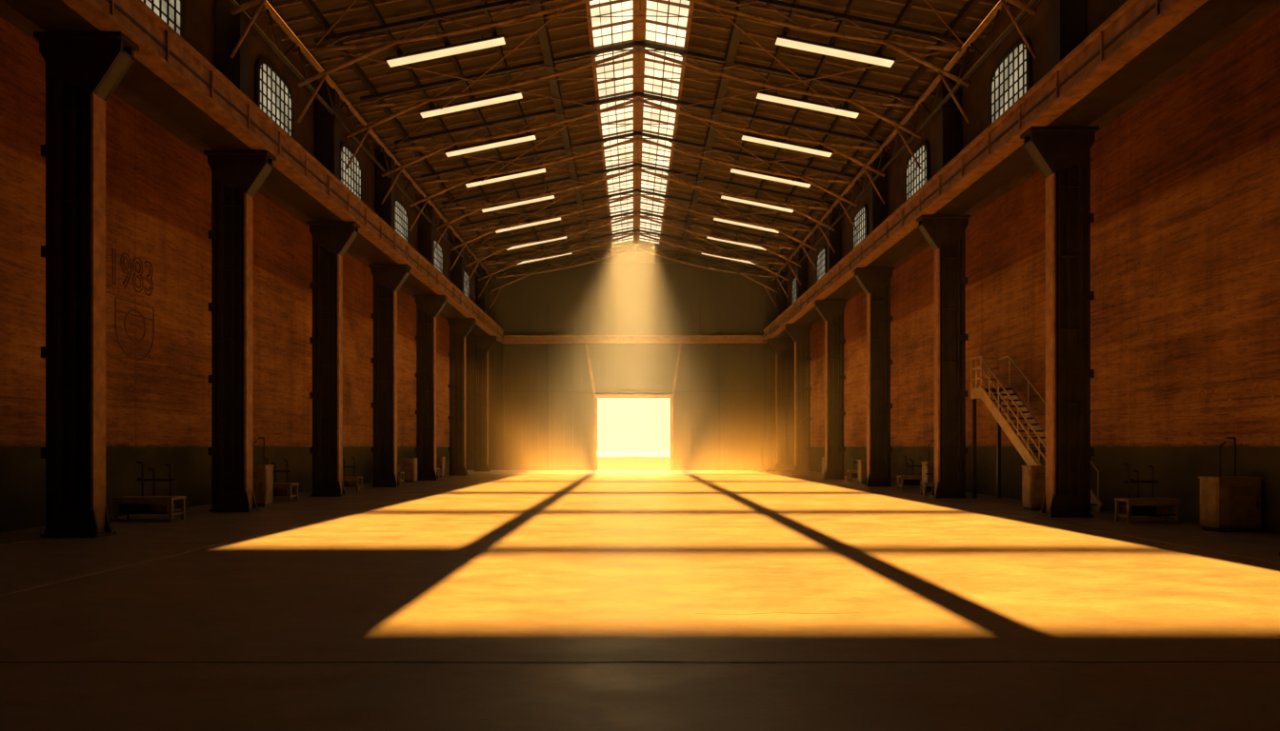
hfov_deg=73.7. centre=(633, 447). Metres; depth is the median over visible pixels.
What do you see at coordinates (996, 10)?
girder
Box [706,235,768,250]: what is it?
strip light
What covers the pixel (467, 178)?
roof truss
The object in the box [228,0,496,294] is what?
girder
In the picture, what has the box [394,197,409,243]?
window
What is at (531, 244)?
strip light
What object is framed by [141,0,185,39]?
window
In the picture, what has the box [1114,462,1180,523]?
workbench
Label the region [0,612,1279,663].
expansion joint
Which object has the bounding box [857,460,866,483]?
base cabinet
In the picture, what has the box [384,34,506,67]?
strip light
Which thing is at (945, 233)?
steel column
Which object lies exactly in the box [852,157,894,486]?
steel column
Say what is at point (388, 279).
steel column
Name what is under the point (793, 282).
window
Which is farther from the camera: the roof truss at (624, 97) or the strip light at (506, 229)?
the strip light at (506, 229)
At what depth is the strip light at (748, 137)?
35.22 m
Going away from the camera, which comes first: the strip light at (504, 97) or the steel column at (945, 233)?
the steel column at (945, 233)
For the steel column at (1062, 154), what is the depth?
19.67 m
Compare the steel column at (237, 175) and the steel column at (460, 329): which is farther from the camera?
the steel column at (460, 329)
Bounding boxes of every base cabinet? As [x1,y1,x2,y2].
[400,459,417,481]
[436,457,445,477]
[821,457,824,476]
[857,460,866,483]
[1020,465,1045,510]
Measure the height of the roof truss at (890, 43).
4.399 m
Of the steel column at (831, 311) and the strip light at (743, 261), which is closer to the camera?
the steel column at (831, 311)
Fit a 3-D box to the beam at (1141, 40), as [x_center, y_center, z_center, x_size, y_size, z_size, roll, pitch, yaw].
[9.700,-7.805,23.950,1.400,0.910,71.900,0,0,0]
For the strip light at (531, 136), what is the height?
0.900 m
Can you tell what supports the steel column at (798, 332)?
on the floor
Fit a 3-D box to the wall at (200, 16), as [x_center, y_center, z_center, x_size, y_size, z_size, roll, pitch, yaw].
[-11.275,-10.115,24.000,1.850,4.030,72.000,0,0,0]
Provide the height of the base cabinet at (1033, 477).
1.135 m
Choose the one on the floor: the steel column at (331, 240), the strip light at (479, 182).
the steel column at (331, 240)
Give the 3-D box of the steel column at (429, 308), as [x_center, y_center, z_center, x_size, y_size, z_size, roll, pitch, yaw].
[-9.825,-5.125,41.400,1.550,13.450,0.600,0,0,0]
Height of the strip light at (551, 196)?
0.900 m
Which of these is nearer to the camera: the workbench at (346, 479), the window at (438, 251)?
the workbench at (346, 479)
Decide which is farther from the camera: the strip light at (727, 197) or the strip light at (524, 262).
the strip light at (524, 262)
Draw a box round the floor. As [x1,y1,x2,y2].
[0,470,1279,730]
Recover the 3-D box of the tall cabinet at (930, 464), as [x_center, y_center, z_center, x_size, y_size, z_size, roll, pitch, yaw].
[10.750,0.676,30.587,0.640,1.849,0.665,0,0,0]
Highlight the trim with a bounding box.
[488,343,775,470]
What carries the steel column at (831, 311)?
on the floor
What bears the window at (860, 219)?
in the wall at (974, 98)
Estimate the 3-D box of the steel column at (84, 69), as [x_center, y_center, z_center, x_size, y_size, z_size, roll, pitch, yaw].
[-9.825,-5.125,15.350,1.550,13.450,0.600,0,0,0]
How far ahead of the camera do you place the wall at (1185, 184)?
19.62 m
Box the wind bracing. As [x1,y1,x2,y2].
[314,0,963,276]
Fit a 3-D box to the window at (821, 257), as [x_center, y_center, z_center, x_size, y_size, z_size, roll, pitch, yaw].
[10.370,-10.050,46.900,0.140,1.780,2.540,0,0,0]
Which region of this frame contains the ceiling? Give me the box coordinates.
[249,0,1012,274]
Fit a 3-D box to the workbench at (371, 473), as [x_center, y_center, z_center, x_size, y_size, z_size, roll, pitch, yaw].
[-10.700,0.955,37.195,1.300,1.289,0.610,0,0,0]
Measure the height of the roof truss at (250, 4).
4.399 m
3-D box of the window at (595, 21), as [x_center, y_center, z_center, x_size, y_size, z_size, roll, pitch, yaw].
[0.200,-14.096,34.300,3.240,0.320,48.600,0,0,0]
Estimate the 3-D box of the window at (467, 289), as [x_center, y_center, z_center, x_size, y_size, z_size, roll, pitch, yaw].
[-10.370,-10.050,52.600,0.140,1.780,2.540,0,0,0]
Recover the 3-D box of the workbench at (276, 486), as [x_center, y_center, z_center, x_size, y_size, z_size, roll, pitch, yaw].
[-10.800,0.955,25.595,1.300,1.289,0.610,0,0,0]
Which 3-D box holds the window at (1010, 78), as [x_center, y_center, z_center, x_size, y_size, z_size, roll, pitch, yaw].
[10.370,-10.050,23.500,0.140,1.780,2.540,0,0,0]
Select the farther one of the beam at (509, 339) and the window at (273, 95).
the beam at (509, 339)
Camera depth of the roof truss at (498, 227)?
46.14 m
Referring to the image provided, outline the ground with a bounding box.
[597,451,670,470]
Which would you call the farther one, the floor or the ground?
the ground
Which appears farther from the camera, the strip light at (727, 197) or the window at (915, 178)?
the strip light at (727, 197)
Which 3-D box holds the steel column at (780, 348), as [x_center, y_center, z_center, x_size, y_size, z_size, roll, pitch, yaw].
[9.875,-5.125,57.800,1.550,13.450,0.600,0,0,0]
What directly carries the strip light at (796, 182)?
attached to the wind bracing
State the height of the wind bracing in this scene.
1.623 m
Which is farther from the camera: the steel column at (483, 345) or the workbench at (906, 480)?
the steel column at (483, 345)
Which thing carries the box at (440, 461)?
on the floor
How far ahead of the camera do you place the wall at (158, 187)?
21.61 m
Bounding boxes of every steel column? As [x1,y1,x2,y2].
[33,31,139,538]
[203,0,276,512]
[306,82,359,497]
[368,152,411,487]
[413,201,447,480]
[446,239,476,476]
[472,267,497,472]
[766,271,791,471]
[784,248,812,474]
[813,209,846,479]
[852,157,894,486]
[916,72,970,498]
[1020,0,1099,518]
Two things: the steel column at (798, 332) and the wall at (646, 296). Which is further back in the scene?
the wall at (646, 296)
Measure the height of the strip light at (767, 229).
0.900 m
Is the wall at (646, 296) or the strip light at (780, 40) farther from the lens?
the wall at (646, 296)
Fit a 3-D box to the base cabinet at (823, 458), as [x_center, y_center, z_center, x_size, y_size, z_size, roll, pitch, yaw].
[10.400,1.058,45.487,0.590,1.085,0.665,0,0,0]
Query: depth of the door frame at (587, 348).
59.84 m
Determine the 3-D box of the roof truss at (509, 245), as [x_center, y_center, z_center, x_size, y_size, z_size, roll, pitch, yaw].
[0.000,-11.779,50.400,19.869,4.399,0.130,0,0,0]
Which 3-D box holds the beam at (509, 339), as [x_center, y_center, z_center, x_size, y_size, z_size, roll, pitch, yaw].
[0.050,-7.550,59.670,18.500,0.540,0.540,0,0,0]
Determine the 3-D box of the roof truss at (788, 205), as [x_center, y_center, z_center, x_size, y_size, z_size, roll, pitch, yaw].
[0.000,-11.779,42.000,19.869,4.399,0.130,0,0,0]
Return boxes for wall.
[0,0,478,320]
[0,17,449,532]
[465,251,794,470]
[785,0,1279,325]
[806,7,1279,534]
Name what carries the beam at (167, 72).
on the steel column
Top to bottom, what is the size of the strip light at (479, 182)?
0.900 m
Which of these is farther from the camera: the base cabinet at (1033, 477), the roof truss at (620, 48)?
the roof truss at (620, 48)
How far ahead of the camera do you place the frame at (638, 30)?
33.87 m
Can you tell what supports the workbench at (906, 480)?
on the floor
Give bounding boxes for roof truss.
[229,0,1037,58]
[297,0,969,122]
[344,40,921,169]
[380,92,885,203]
[409,131,857,231]
[434,162,835,253]
[449,189,817,270]
[465,210,800,285]
[478,228,788,297]
[489,246,777,308]
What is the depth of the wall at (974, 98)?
25.33 m
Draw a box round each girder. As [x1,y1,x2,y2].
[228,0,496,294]
[770,0,1038,294]
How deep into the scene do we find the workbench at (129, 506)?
18.50 m
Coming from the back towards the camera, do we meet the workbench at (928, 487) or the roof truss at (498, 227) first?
the roof truss at (498, 227)
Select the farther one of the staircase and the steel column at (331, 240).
the steel column at (331, 240)
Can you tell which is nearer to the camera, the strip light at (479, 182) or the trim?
the strip light at (479, 182)
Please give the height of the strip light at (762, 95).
0.900 m
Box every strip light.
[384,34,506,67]
[419,91,523,118]
[444,132,536,157]
[464,167,546,187]
[480,194,555,212]
[495,216,561,233]
[505,236,567,250]
[515,251,572,264]
[700,251,758,264]
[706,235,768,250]
[713,216,779,233]
[720,194,793,212]
[729,167,811,187]
[740,133,833,157]
[755,91,859,118]
[774,34,896,67]
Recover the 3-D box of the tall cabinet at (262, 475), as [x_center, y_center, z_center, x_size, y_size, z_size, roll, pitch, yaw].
[-10.200,0.661,23.188,0.640,1.879,0.565,0,0,0]
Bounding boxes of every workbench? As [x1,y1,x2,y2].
[111,461,186,521]
[262,458,299,501]
[342,457,363,491]
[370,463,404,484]
[846,454,866,481]
[896,456,922,489]
[920,464,934,496]
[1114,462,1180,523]
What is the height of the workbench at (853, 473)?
1.289 m
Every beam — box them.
[1,0,504,342]
[500,335,766,343]
[762,0,1264,341]
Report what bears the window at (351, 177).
in the wall at (200, 16)
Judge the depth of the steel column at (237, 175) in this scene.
21.21 m
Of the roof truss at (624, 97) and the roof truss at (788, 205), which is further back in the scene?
the roof truss at (788, 205)
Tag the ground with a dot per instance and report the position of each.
(606, 460)
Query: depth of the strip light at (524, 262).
56.40 m
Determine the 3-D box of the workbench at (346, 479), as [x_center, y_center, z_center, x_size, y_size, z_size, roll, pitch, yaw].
[-10.700,0.955,31.495,1.300,1.289,0.610,0,0,0]
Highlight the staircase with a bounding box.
[970,355,1102,512]
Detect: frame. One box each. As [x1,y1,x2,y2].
[584,343,681,470]
[585,0,694,247]
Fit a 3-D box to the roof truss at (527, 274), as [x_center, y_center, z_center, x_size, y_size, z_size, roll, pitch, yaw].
[0.000,-11.779,58.800,19.869,4.399,0.130,0,0,0]
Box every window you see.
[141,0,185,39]
[254,58,294,139]
[340,141,362,200]
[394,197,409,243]
[434,238,443,275]
[463,268,470,299]
[589,0,689,243]
[791,276,796,303]
[816,245,826,281]
[851,203,868,249]
[904,140,930,201]
[988,37,1032,125]
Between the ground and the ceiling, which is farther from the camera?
the ground
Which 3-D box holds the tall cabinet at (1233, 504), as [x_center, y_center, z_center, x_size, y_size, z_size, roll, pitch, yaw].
[11.400,0.701,16.288,0.840,1.799,0.615,0,0,0]
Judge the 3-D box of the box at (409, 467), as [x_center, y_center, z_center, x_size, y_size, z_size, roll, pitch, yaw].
[-10.400,1.058,39.587,0.640,1.085,0.665,0,0,0]
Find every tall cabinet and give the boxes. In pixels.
[252,437,274,506]
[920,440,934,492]
[1198,437,1263,532]

